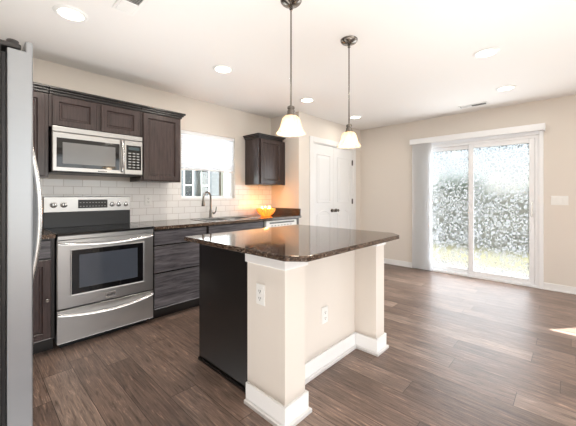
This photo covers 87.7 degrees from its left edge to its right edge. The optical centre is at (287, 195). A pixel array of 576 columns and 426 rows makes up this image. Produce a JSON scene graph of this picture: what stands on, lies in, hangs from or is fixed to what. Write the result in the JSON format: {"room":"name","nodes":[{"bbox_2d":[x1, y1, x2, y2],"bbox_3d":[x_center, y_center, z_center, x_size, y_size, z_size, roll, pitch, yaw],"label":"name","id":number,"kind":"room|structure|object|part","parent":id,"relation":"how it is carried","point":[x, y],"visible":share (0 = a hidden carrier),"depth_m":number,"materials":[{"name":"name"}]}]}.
{"room":"kitchen","nodes":[
{"label":"kitchen","id":0,"kind":"room"},
{"bbox_2d":[33,58,270,222],"bbox_3d":[-1.672,-0.010,3.410,0.148,2.440,3.950,0,0,43],"label":"wall","id":1,"kind":"structure","parent":0,"point":[203,117],"depth_m":3.52,"materials":[{"name":"beige paint"}]},
{"bbox_2d":[33,82,48,178],"bbox_3d":[-2.288,-0.530,2.398,0.343,0.761,0.552,0,0,43],"label":"upper cabinet","id":2,"kind":"object","parent":1,"relation":"attached to","point":[40,91],"visible":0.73,"depth_m":2.46,"materials":[{"name":"brown wood"}]},
{"bbox_3d":[-2.099,-0.502,2.394,0.019,0.681,0.250,0,0,43],"label":"door","id":3,"kind":"part","parent":2,"relation":"part of","materials":[{"name":"brown wood"}]},
{"bbox_3d":[-2.288,-0.882,2.398,0.343,0.058,0.552,0,0,43],"label":"crown moulding","id":4,"kind":"part","parent":2,"relation":"part of","materials":[{"name":"brown wood"}]},
{"bbox_2d":[48,85,141,136],"bbox_3d":[-1.845,-0.746,2.868,0.343,0.331,0.736,0,0,43],"label":"upper cabinet","id":5,"kind":"object","parent":1,"relation":"attached to","point":[66,107],"visible":0.78,"depth_m":2.72,"materials":[{"name":"brown wood"}]},
{"bbox_3d":[-1.871,-0.718,2.636,0.019,0.251,0.323,0,0,43],"label":"door","id":6,"kind":"part","parent":5,"relation":"part of","materials":[{"name":"brown wood"}]},
{"bbox_2d":[48,125,141,176],"bbox_3d":[-1.803,-0.384,2.825,0.440,0.383,0.712,0,0,43],"label":"microwave","id":7,"kind":"object","parent":5,"relation":"attached to","point":[71,151],"visible":1,"depth_m":2.66,"materials":[{"name":"silver metal"}]},
{"bbox_3d":[-1.753,-0.363,2.660,0.030,0.327,0.542,0,0,43],"label":"door","id":8,"kind":"part","parent":7,"relation":"part of","materials":[{"name":"silver metal"}]},
{"bbox_3d":[-1.552,-0.372,2.816,0.063,0.314,0.022,0,0,43],"label":"handle","id":9,"kind":"part","parent":7,"relation":"part of","materials":[{"name":"silver metal"}]},
{"bbox_3d":[-1.508,-0.363,2.920,0.030,0.327,0.168,0,0,43],"label":"control panel","id":10,"kind":"part","parent":7,"relation":"part of","materials":[{"name":"silver metal"}]},
{"bbox_3d":[-1.845,-0.882,2.868,0.343,0.058,0.736,0,0,43],"label":"crown moulding","id":11,"kind":"part","parent":5,"relation":"part of","materials":[{"name":"brown wood"}]},
{"bbox_3d":[-1.619,-0.718,2.903,0.019,0.251,0.335,0,0,43],"label":"door","id":12,"kind":"part","parent":5,"relation":"part of","materials":[{"name":"brown wood"}]},
{"bbox_2d":[145,195,151,204],"bbox_3d":[-1.581,0.055,3.393,0.009,0.118,0.075,0,0,43],"label":"power outlet","id":13,"kind":"object","parent":1,"relation":"attached to","point":[148,198],"visible":1,"depth_m":3.39,"materials":[{"name":"white plastic"}]},
{"bbox_2d":[40,179,270,222],"bbox_3d":[-1.622,0.073,3.362,0.008,0.446,3.949,0,0,43],"label":"tile backsplash","id":14,"kind":"structure","parent":1,"relation":"attached to","point":[167,204],"depth_m":3.50,"materials":[{"name":"white tile"}]},
{"bbox_2d":[130,105,185,182],"bbox_3d":[-1.430,-0.528,3.308,0.343,0.766,0.470,0,0,43],"label":"upper cabinet","id":15,"kind":"object","parent":1,"relation":"attached to","point":[160,129],"visible":0.8,"depth_m":3.18,"materials":[{"name":"brown wood"}]},
{"bbox_3d":[-1.343,-0.500,3.196,0.019,0.686,0.386,0,0,43],"label":"door","id":16,"kind":"part","parent":15,"relation":"part of","materials":[{"name":"brown wood"}]},
{"bbox_3d":[-1.430,-0.882,3.308,0.343,0.058,0.470,0,0,43],"label":"crown moulding","id":17,"kind":"part","parent":15,"relation":"part of","materials":[{"name":"brown wood"}]},
{"bbox_2d":[181,130,233,172],"bbox_3d":[-1.058,-0.560,4.010,0.044,0.497,0.807,0,0,43],"label":"window blind","id":18,"kind":"object","parent":1,"relation":"attached to","point":[207,152],"visible":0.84,"depth_m":3.98,"materials":[{"name":"white fabric"}]},
{"bbox_3d":[-1.058,-0.789,4.010,0.044,0.039,0.807,0,0,43],"label":"head rail","id":19,"kind":"part","parent":18,"relation":"part of","materials":[{"name":"white plastic"}]},
{"bbox_3d":[-1.055,-0.331,4.007,0.026,0.038,0.796,0,0,43],"label":"rail","id":20,"kind":"part","parent":18,"relation":"part of","materials":[{"name":"white plastic"}]},
{"bbox_2d":[181,170,234,199],"bbox_3d":[-1.076,-0.373,4.026,0.132,0.873,0.815,0,0,43],"label":"window","id":21,"kind":"structure","parent":1,"relation":"in","point":[229,197],"depth_m":4.14,"materials":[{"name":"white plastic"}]},
{"bbox_3d":[-1.054,0.053,4.006,0.072,0.020,0.815,0,0,43],"label":"sill","id":22,"kind":"part","parent":21,"relation":"part of","materials":[{"name":"white paint"}]},
{"bbox_2d":[243,133,285,184],"bbox_3d":[-0.337,-0.510,4.468,0.343,0.711,0.576,0,0,43],"label":"upper cabinet","id":23,"kind":"object","parent":1,"relation":"attached to","point":[264,153],"visible":1,"depth_m":4.33,"materials":[{"name":"brown wood"}]},
{"bbox_3d":[-0.348,-0.837,4.457,0.343,0.058,0.544,0,0,43],"label":"crown moulding","id":24,"kind":"part","parent":23,"relation":"part of","materials":[{"name":"brown wood"}]},
{"bbox_3d":[-0.244,-0.482,4.362,0.019,0.631,0.415,0,0,43],"label":"door","id":25,"kind":"part","parent":23,"relation":"part of","materials":[{"name":"brown wood"}]},
{"bbox_2d":[271,115,292,207],"bbox_3d":[-0.109,-0.010,4.733,0.610,2.440,0.120,0,0,43],"label":"wall","id":26,"kind":"structure","parent":0,"point":[281,195],"depth_m":4.58,"materials":[{"name":"beige paint"}]},
{"bbox_2d":[0,0,575,129],"bbox_3d":[1.526,-1.280,1.626,7.250,0.100,5.980,0,0,43],"label":"ceiling","id":27,"kind":"structure","parent":0,"point":[411,60],"depth_m":2.51,"materials":[{"name":"white paint"}]},
{"bbox_2d":[52,4,88,22],"bbox_3d":[-1.468,-1.224,2.029,0.200,0.012,0.200,0,0,43],"label":"recessed light","id":28,"kind":"object","parent":27,"relation":"in","point":[70,13],"visible":1,"depth_m":2.02,"materials":[{"name":"white plastic"}]},
{"bbox_2d":[112,0,146,15],"bbox_3d":[-0.997,-1.223,1.902,0.300,0.012,0.130,0,0,43],"label":"ceiling vent","id":29,"kind":"object","parent":27,"relation":"in","point":[130,7],"visible":1,"depth_m":1.93,"materials":[{"name":"white plastic"}]},
{"bbox_2d":[213,64,232,72],"bbox_3d":[-0.631,-1.224,2.917,0.200,0.012,0.200,0,0,43],"label":"recessed light","id":30,"kind":"object","parent":27,"relation":"in","point":[220,68],"visible":1,"depth_m":2.90,"materials":[{"name":"beige plastic"}]},
{"bbox_2d":[276,0,305,136],"bbox_3d":[0.019,-0.807,1.889,0.192,0.844,0.192,0,0,43],"label":"pendant lamp","id":31,"kind":"object","parent":27,"relation":"hanging from","point":[290,126],"visible":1,"depth_m":1.88,"materials":[{"name":"white glass"}]},
{"bbox_3d":[0.019,-0.879,1.889,0.022,0.642,0.021,0,0,43],"label":"rod","id":32,"kind":"part","parent":31,"relation":"part of","materials":[{"name":"silver metal"}]},
{"bbox_3d":[0.019,-0.444,1.889,0.192,0.117,0.192,0,0,43],"label":"lamp shade","id":33,"kind":"part","parent":31,"relation":"part of","materials":[{"name":"beige glass"}]},
{"bbox_2d":[299,97,314,102],"bbox_3d":[0.246,-1.224,3.863,0.200,0.012,0.200,0,0,43],"label":"recessed light","id":34,"kind":"object","parent":27,"relation":"in","point":[305,99],"visible":1,"depth_m":3.83,"materials":[{"name":"beige plastic"}]},
{"bbox_2d":[337,36,360,148],"bbox_3d":[0.483,-0.807,2.376,0.192,0.844,0.192,0,0,43],"label":"pendant lamp","id":35,"kind":"object","parent":27,"relation":"hanging from","point":[349,139],"visible":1,"depth_m":2.36,"materials":[{"name":"white glass"}]},
{"bbox_3d":[0.483,-0.879,2.376,0.022,0.642,0.021,0,0,43],"label":"rod","id":36,"kind":"part","parent":35,"relation":"part of","materials":[{"name":"silver metal"}]},
{"bbox_3d":[0.483,-0.444,2.376,0.192,0.117,0.192,0,0,43],"label":"lamp shade","id":37,"kind":"part","parent":35,"relation":"part of","materials":[{"name":"beige glass"}]},
{"bbox_2d":[350,115,361,118],"bbox_3d":[1.056,-1.224,4.707,0.200,0.012,0.200,0,0,43],"label":"recessed light","id":38,"kind":"object","parent":27,"relation":"in","point":[353,116],"visible":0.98,"depth_m":4.70,"materials":[{"name":"beige"}]},
{"bbox_2d":[458,102,488,108],"bbox_3d":[2.524,-1.223,4.093,0.340,0.012,0.130,0,0,43],"label":"ceiling vent","id":39,"kind":"object","parent":27,"relation":"in","point":[481,103],"visible":1,"depth_m":4.08,"materials":[{"name":"white plastic"}]},
{"bbox_2d":[473,47,499,57],"bbox_3d":[1.706,-1.224,2.583,0.200,0.012,0.200,0,0,43],"label":"recessed light","id":40,"kind":"object","parent":27,"relation":"in","point":[489,51],"visible":1,"depth_m":2.57,"materials":[{"name":"beige plastic"}]},
{"bbox_2d":[495,85,516,90],"bbox_3d":[2.494,-1.224,3.434,0.200,0.012,0.200,0,0,43],"label":"recessed light","id":41,"kind":"object","parent":27,"relation":"in","point":[506,87],"visible":1,"depth_m":3.42,"materials":[{"name":"beige plastic"}]},
{"bbox_2d":[33,263,575,425],"bbox_3d":[1.526,1.240,1.626,7.250,0.060,5.980,0,0,43],"label":"floor","id":42,"kind":"structure","parent":0,"point":[462,350],"depth_m":2.06,"materials":[{"name":"brown wood"}]},
{"bbox_2d":[0,38,42,425],"bbox_3d":[-1.466,0.330,1.130,0.900,1.760,0.834,0,0,43],"label":"refrigerator","id":43,"kind":"object","parent":42,"relation":"on","point":[21,209],"visible":1,"depth_m":1.04,"materials":[{"name":"grey metal"}]},
{"bbox_3d":[-1.093,0.309,1.196,0.447,1.702,0.069,0,0,43],"label":"door","id":44,"kind":"part","parent":43,"relation":"part of","materials":[{"name":"silver metal"}]},
{"bbox_3d":[-1.245,0.090,1.430,0.020,0.814,0.094,0,0,43],"label":"handle","id":45,"kind":"part","parent":43,"relation":"part of","materials":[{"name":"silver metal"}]},
{"bbox_3d":[-1.179,0.090,1.369,0.020,0.814,0.094,0,0,43],"label":"handle","id":46,"kind":"part","parent":43,"relation":"part of","materials":[{"name":"silver metal"}]},
{"bbox_2d":[33,238,53,354],"bbox_3d":[-2.159,0.769,2.330,0.623,0.882,0.470,0,0,43],"label":"base cabinet","id":47,"kind":"object","parent":42,"relation":"on","point":[43,284],"visible":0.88,"depth_m":2.26,"materials":[{"name":"black wood"}]},
{"bbox_3d":[-1.950,0.791,2.151,0.019,0.602,0.395,0,0,43],"label":"door","id":48,"kind":"part","parent":47,"relation":"part of","materials":[{"name":"brown wood"}]},
{"bbox_3d":[-1.950,0.408,2.151,0.019,0.133,0.395,0,0,43],"label":"drawer","id":49,"kind":"part","parent":47,"relation":"part of","materials":[{"name":"brown wood"}]},
{"bbox_2d":[41,228,55,238],"bbox_3d":[-2.369,0.311,2.103,0.630,0.030,1.089,0,0,43],"label":"countertop","id":50,"kind":"structure","parent":47,"relation":"on","point":[46,234],"depth_m":2.27,"materials":[{"name":"brown stone"}]},
{"bbox_2d":[42,197,153,347],"bbox_3d":[-1.722,0.612,2.746,0.676,1.196,0.745,0,0,43],"label":"range","id":51,"kind":"object","parent":42,"relation":"on","point":[103,261],"visible":0.99,"depth_m":2.58,"materials":[{"name":"silver metal"}]},
{"bbox_3d":[-2.088,0.087,2.676,0.034,0.054,0.054,0,0,43],"label":"knob","id":52,"kind":"part","parent":51,"relation":"part of","materials":[{"name":"silver metal"}]},
{"bbox_3d":[-1.931,0.085,2.922,0.075,0.141,0.715,0,0,43],"label":"control panel","id":53,"kind":"part","parent":51,"relation":"part of","materials":[{"name":"silver metal"}]},
{"bbox_2d":[45,223,153,236],"bbox_3d":[-1.718,0.305,2.750,0.567,0.024,0.733,0,0,43],"label":"cooktop","id":54,"kind":"object","parent":51,"relation":"in","point":[84,229],"depth_m":2.66,"materials":[{"name":"grey glass"}]},
{"bbox_3d":[-1.535,1.025,2.578,0.035,0.254,0.729,0,0,43],"label":"storage drawer","id":55,"kind":"part","parent":51,"relation":"part of","materials":[{"name":"silver metal"}]},
{"bbox_3d":[-1.535,0.619,2.578,0.035,0.538,0.729,0,0,43],"label":"oven door","id":56,"kind":"part","parent":51,"relation":"part of","materials":[{"name":"silver metal"}]},
{"bbox_3d":[-1.532,0.333,2.575,0.035,0.031,0.725,0,0,43],"label":"trim","id":57,"kind":"part","parent":51,"relation":"part of","materials":[{"name":"silver metal"}]},
{"bbox_3d":[-1.503,0.940,2.547,0.073,0.052,0.722,0,0,43],"label":"handle","id":58,"kind":"part","parent":51,"relation":"part of","materials":[{"name":"silver metal"}]},
{"bbox_3d":[-1.501,0.385,2.546,0.078,0.042,0.724,0,0,43],"label":"handle","id":59,"kind":"part","parent":51,"relation":"part of","materials":[{"name":"silver metal"}]},
{"bbox_2d":[149,226,205,319],"bbox_3d":[-1.297,0.769,3.265,0.596,0.882,0.577,0,0,43],"label":"base cabinet","id":60,"kind":"object","parent":42,"relation":"on","point":[175,260],"visible":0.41,"depth_m":3.02,"materials":[{"name":"black wood"}]},
{"bbox_3d":[-1.086,0.926,3.068,0.019,0.332,0.560,0,0,43],"label":"drawer","id":61,"kind":"part","parent":60,"relation":"part of","materials":[{"name":"brown wood"}]},
{"bbox_3d":[-1.086,0.619,3.068,0.019,0.250,0.560,0,0,43],"label":"drawer","id":62,"kind":"part","parent":60,"relation":"part of","materials":[{"name":"brown wood"}]},
{"bbox_3d":[-1.086,0.410,3.068,0.019,0.136,0.560,0,0,43],"label":"drawer","id":63,"kind":"part","parent":60,"relation":"part of","materials":[{"name":"brown wood"}]},
{"bbox_2d":[131,207,300,229],"bbox_3d":[-0.759,0.260,3.812,0.630,0.132,2.111,0,0,43],"label":"countertop","id":64,"kind":"structure","parent":60,"relation":"on","point":[280,213],"depth_m":3.52,"materials":[{"name":"brown stone"}]},
{"bbox_2d":[201,191,216,217],"bbox_3d":[-1.028,0.122,3.845,0.085,0.348,0.242,0,0,30],"label":"faucet","id":65,"kind":"object","parent":64,"relation":"on","point":[203,196],"visible":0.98,"depth_m":3.89,"materials":[{"name":"silver metal"}]},
{"bbox_3d":[-1.033,0.079,3.829,0.025,0.262,0.194,0,0,18],"label":"spout","id":66,"kind":"part","parent":65,"relation":"part of","materials":[{"name":"silver metal"}]},
{"bbox_2d":[190,216,260,221],"bbox_3d":[-0.774,0.379,3.793,0.420,0.178,0.770,0,0,43],"label":"sink","id":67,"kind":"object","parent":64,"relation":"in","point":[232,217],"visible":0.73,"depth_m":3.83,"materials":[{"name":"silver metal"}]},
{"bbox_3d":[-0.896,0.382,3.657,0.340,0.173,0.335,0,0,43],"label":"bowl","id":68,"kind":"part","parent":67,"relation":"part of","materials":[{"name":"silver metal"}]},
{"bbox_3d":[-0.645,0.382,3.923,0.340,0.173,0.335,0,0,43],"label":"bowl","id":69,"kind":"part","parent":67,"relation":"part of","materials":[{"name":"silver metal"}]},
{"bbox_2d":[256,206,274,215],"bbox_3d":[-0.320,0.224,4.355,0.286,0.142,0.286,0,0,43],"label":"bowl","id":70,"kind":"object","parent":64,"relation":"on","point":[264,211],"visible":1,"depth_m":4.27,"materials":[{"name":"orange glass"}]},
{"bbox_2d":[206,221,262,233],"bbox_3d":[-0.809,0.769,3.782,0.596,0.882,0.841,0,0,43],"label":"base cabinet","id":71,"kind":"object","parent":42,"relation":"on","point":[210,229],"visible":0.03,"depth_m":3.53,"materials":[{"name":"black wood"}]},
{"bbox_2d":[263,218,296,227],"bbox_3d":[-0.293,0.771,4.298,0.598,0.878,0.606,0,0,43],"label":"dishwasher","id":72,"kind":"object","parent":42,"relation":"on","point":[282,222],"visible":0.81,"depth_m":4.06,"materials":[{"name":"white plastic"}]},
{"bbox_2d":[198,242,388,425],"bbox_3d":[0.046,0.768,2.275,0.956,0.884,1.190,0,0,43],"label":"kitchen island","id":73,"kind":"object","parent":42,"relation":"on","point":[270,352],"visible":0.81,"depth_m":1.97,"materials":[{"name":"beige paint"}]},
{"bbox_3d":[-0.433,0.768,2.013,0.619,0.883,0.024,0,0,43],"label":"panel","id":74,"kind":"part","parent":73,"relation":"part of","materials":[{"name":"black wood"}]},
{"bbox_2d":[256,283,264,305],"bbox_3d":[-0.156,0.555,1.679,0.070,0.115,0.009,0,0,43],"label":"power outlet","id":75,"kind":"object","parent":73,"relation":"attached to","point":[260,289],"visible":1,"depth_m":1.67,"materials":[{"name":"white plastic"}]},
{"bbox_3d":[-0.071,0.768,1.718,0.307,0.884,0.163,0,0,43],"label":"post","id":76,"kind":"part","parent":73,"relation":"part of","materials":[{"name":"beige paint"}]},
{"bbox_3d":[-0.071,1.151,1.698,0.335,0.118,0.191,0,0,43],"label":"baseboard","id":77,"kind":"part","parent":73,"relation":"part of","materials":[{"name":"white paint"}]},
{"bbox_2d":[184,224,398,261],"bbox_3d":[0.074,0.311,2.229,1.090,0.030,1.235,0,0,43],"label":"island countertop","id":78,"kind":"structure","parent":73,"relation":"on","point":[290,243],"depth_m":1.97,"materials":[{"name":"brown stone"}]},
{"bbox_3d":[0.049,1.151,1.736,0.211,0.118,0.028,0,0,43],"label":"baseboard","id":79,"kind":"part","parent":73,"relation":"part of","materials":[{"name":"white paint"}]},
{"bbox_2d":[321,305,327,324],"bbox_3d":[0.260,0.840,2.106,0.009,0.115,0.070,0,0,43],"label":"power outlet","id":80,"kind":"object","parent":73,"relation":"attached to","point":[324,310],"visible":1,"depth_m":2.10,"materials":[{"name":"white plastic"}]},
{"bbox_3d":[0.260,1.151,2.093,0.028,0.118,0.809,0,0,43],"label":"knee wall baseboard","id":81,"kind":"part","parent":73,"relation":"part of","materials":[{"name":"white paint"}]},
{"bbox_3d":[0.604,1.151,2.325,0.211,0.118,0.028,0,0,43],"label":"baseboard","id":82,"kind":"part","parent":73,"relation":"part of","materials":[{"name":"white paint"}]},
{"bbox_3d":[0.649,0.768,2.393,0.184,0.884,0.134,0,0,43],"label":"post","id":83,"kind":"part","parent":73,"relation":"part of","materials":[{"name":"beige paint"}]},
{"bbox_3d":[0.624,1.151,2.437,0.336,0.118,0.162,0,0,43],"label":"baseboard","id":84,"kind":"part","parent":73,"relation":"part of","materials":[{"name":"white paint"}]},
{"bbox_2d":[293,111,359,229],"bbox_3d":[0.723,-0.010,5.083,0.120,2.440,1.770,0,0,43],"label":"wall","id":85,"kind":"structure","parent":0,"point":[314,126],"depth_m":4.54,"materials":[{"name":"beige paint"}]},
{"bbox_2d":[309,136,355,229],"bbox_3d":[0.764,0.150,5.075,0.150,2.120,1.335,0,0,43],"label":"door","id":86,"kind":"structure","parent":85,"relation":"in","point":[332,169],"depth_m":5.02,"materials":[{"name":"white paint"}]},
{"bbox_2d":[360,95,575,286],"bbox_3d":[3.485,-0.010,3.793,7.130,2.440,0.140,0,0,43],"label":"wall","id":87,"kind":"structure","parent":0,"point":[386,151],"depth_m":4.40,"materials":[{"name":"beige paint"}]},
{"bbox_2d":[410,123,545,269],"bbox_3d":[2.658,0.135,4.403,1.700,2.100,0.104,0,0,43],"label":"vertical blind","id":88,"kind":"object","parent":87,"relation":"attached to","point":[422,147],"visible":1,"depth_m":4.80,"materials":[{"name":"white plastic"}]},
{"bbox_2d":[413,130,543,288],"bbox_3d":[2.729,0.185,4.471,1.650,2.050,0.149,0,0,43],"label":"door","id":89,"kind":"structure","parent":87,"relation":"in","point":[488,194],"depth_m":4.28,"materials":[{"name":"clear glass"}]},
{"bbox_3d":[2.490,0.210,4.740,0.648,1.820,0.006,0,0,43],"label":"glass pane","id":90,"kind":"part","parent":89,"relation":"part of","materials":[{"name":"clear glass"}]},
{"bbox_3d":[2.490,0.212,4.740,0.758,1.935,0.040,0,0,43],"label":"sliding panel","id":91,"kind":"part","parent":89,"relation":"part of","materials":[{"name":"clear glass"}]},
{"bbox_3d":[2.979,0.210,4.217,0.653,1.820,0.006,0,0,43],"label":"glass pane","id":92,"kind":"part","parent":89,"relation":"part of","materials":[{"name":"clear glass"}]},
{"bbox_3d":[2.979,0.212,4.217,0.763,1.935,0.040,0,0,43],"label":"sliding panel","id":93,"kind":"part","parent":89,"relation":"part of","materials":[{"name":"clear glass"}]},
{"bbox_3d":[3.207,0.180,3.946,0.024,0.200,0.041,0,0,43],"label":"handle","id":94,"kind":"part","parent":89,"relation":"part of","materials":[{"name":"white plastic"}]},
{"bbox_2d":[384,258,575,294],"bbox_3d":[3.695,1.166,3.483,6.400,0.088,0.022,0,0,43],"label":"baseboard","id":95,"kind":"structure","parent":87,"relation":"attached to","point":[547,286],"depth_m":3.82,"materials":[{"name":"white paint"}]},
{"bbox_2d":[551,196,567,204],"bbox_3d":[3.406,0.065,3.763,0.163,0.115,0.010,0,0,43],"label":"light switch","id":96,"kind":"object","parent":87,"relation":"attached to","point":[555,200],"visible":1,"depth_m":3.76,"materials":[{"name":"white plastic"}]},
{"label":"outside","id":97,"kind":"structure","parent":0,"visible":0},
{"bbox_3d":[6.753,1.410,10.812,55.000,0.100,55.000,0,0,43],"label":"lawn","id":98,"kind":"structure","parent":97,"visible":0},
{"bbox_2d":[181,167,227,195],"bbox_3d":[-4.338,-2.415,12.675,7.100,7.550,12.100,0,0,43],"label":"house","id":99,"kind":"structure","parent":98,"relation":"on","point":[193,182],"depth_m":10.02,"materials":[{"name":"grey"}]},
{"bbox_2d":[181,167,195,195],"bbox_3d":[-3.215,-0.315,9.694,0.025,1.250,0.540,0,0,43],"label":"window","id":100,"kind":"structure","parent":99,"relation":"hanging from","point":[188,177],"depth_m":9.66,"materials":[{"name":"white"}]},
{"bbox_3d":[-3.199,-0.315,9.679,0.012,1.170,0.260,0,0,43],"label":"pane","id":101,"kind":"part","parent":99,"relation":"part of","materials":[{"name":"grey"}]},
{"bbox_2d":[198,168,211,195],"bbox_3d":[-2.803,-0.315,10.130,0.025,1.250,0.520,0,0,43],"label":"window","id":102,"kind":"structure","parent":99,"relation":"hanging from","point":[204,177],"depth_m":10.09,"materials":[{"name":"white"}]},
{"bbox_3d":[-2.788,-0.315,10.115,0.012,1.170,0.240,0,0,43],"label":"pane","id":103,"kind":"part","parent":99,"relation":"part of","materials":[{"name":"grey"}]},
{"bbox_3d":[-2.139,-0.815,10.109,0.180,4.350,0.180,0,0,43],"label":"porch post","id":104,"kind":"part","parent":99,"relation":"part of","materials":[{"name":"white paint"}]}
]}

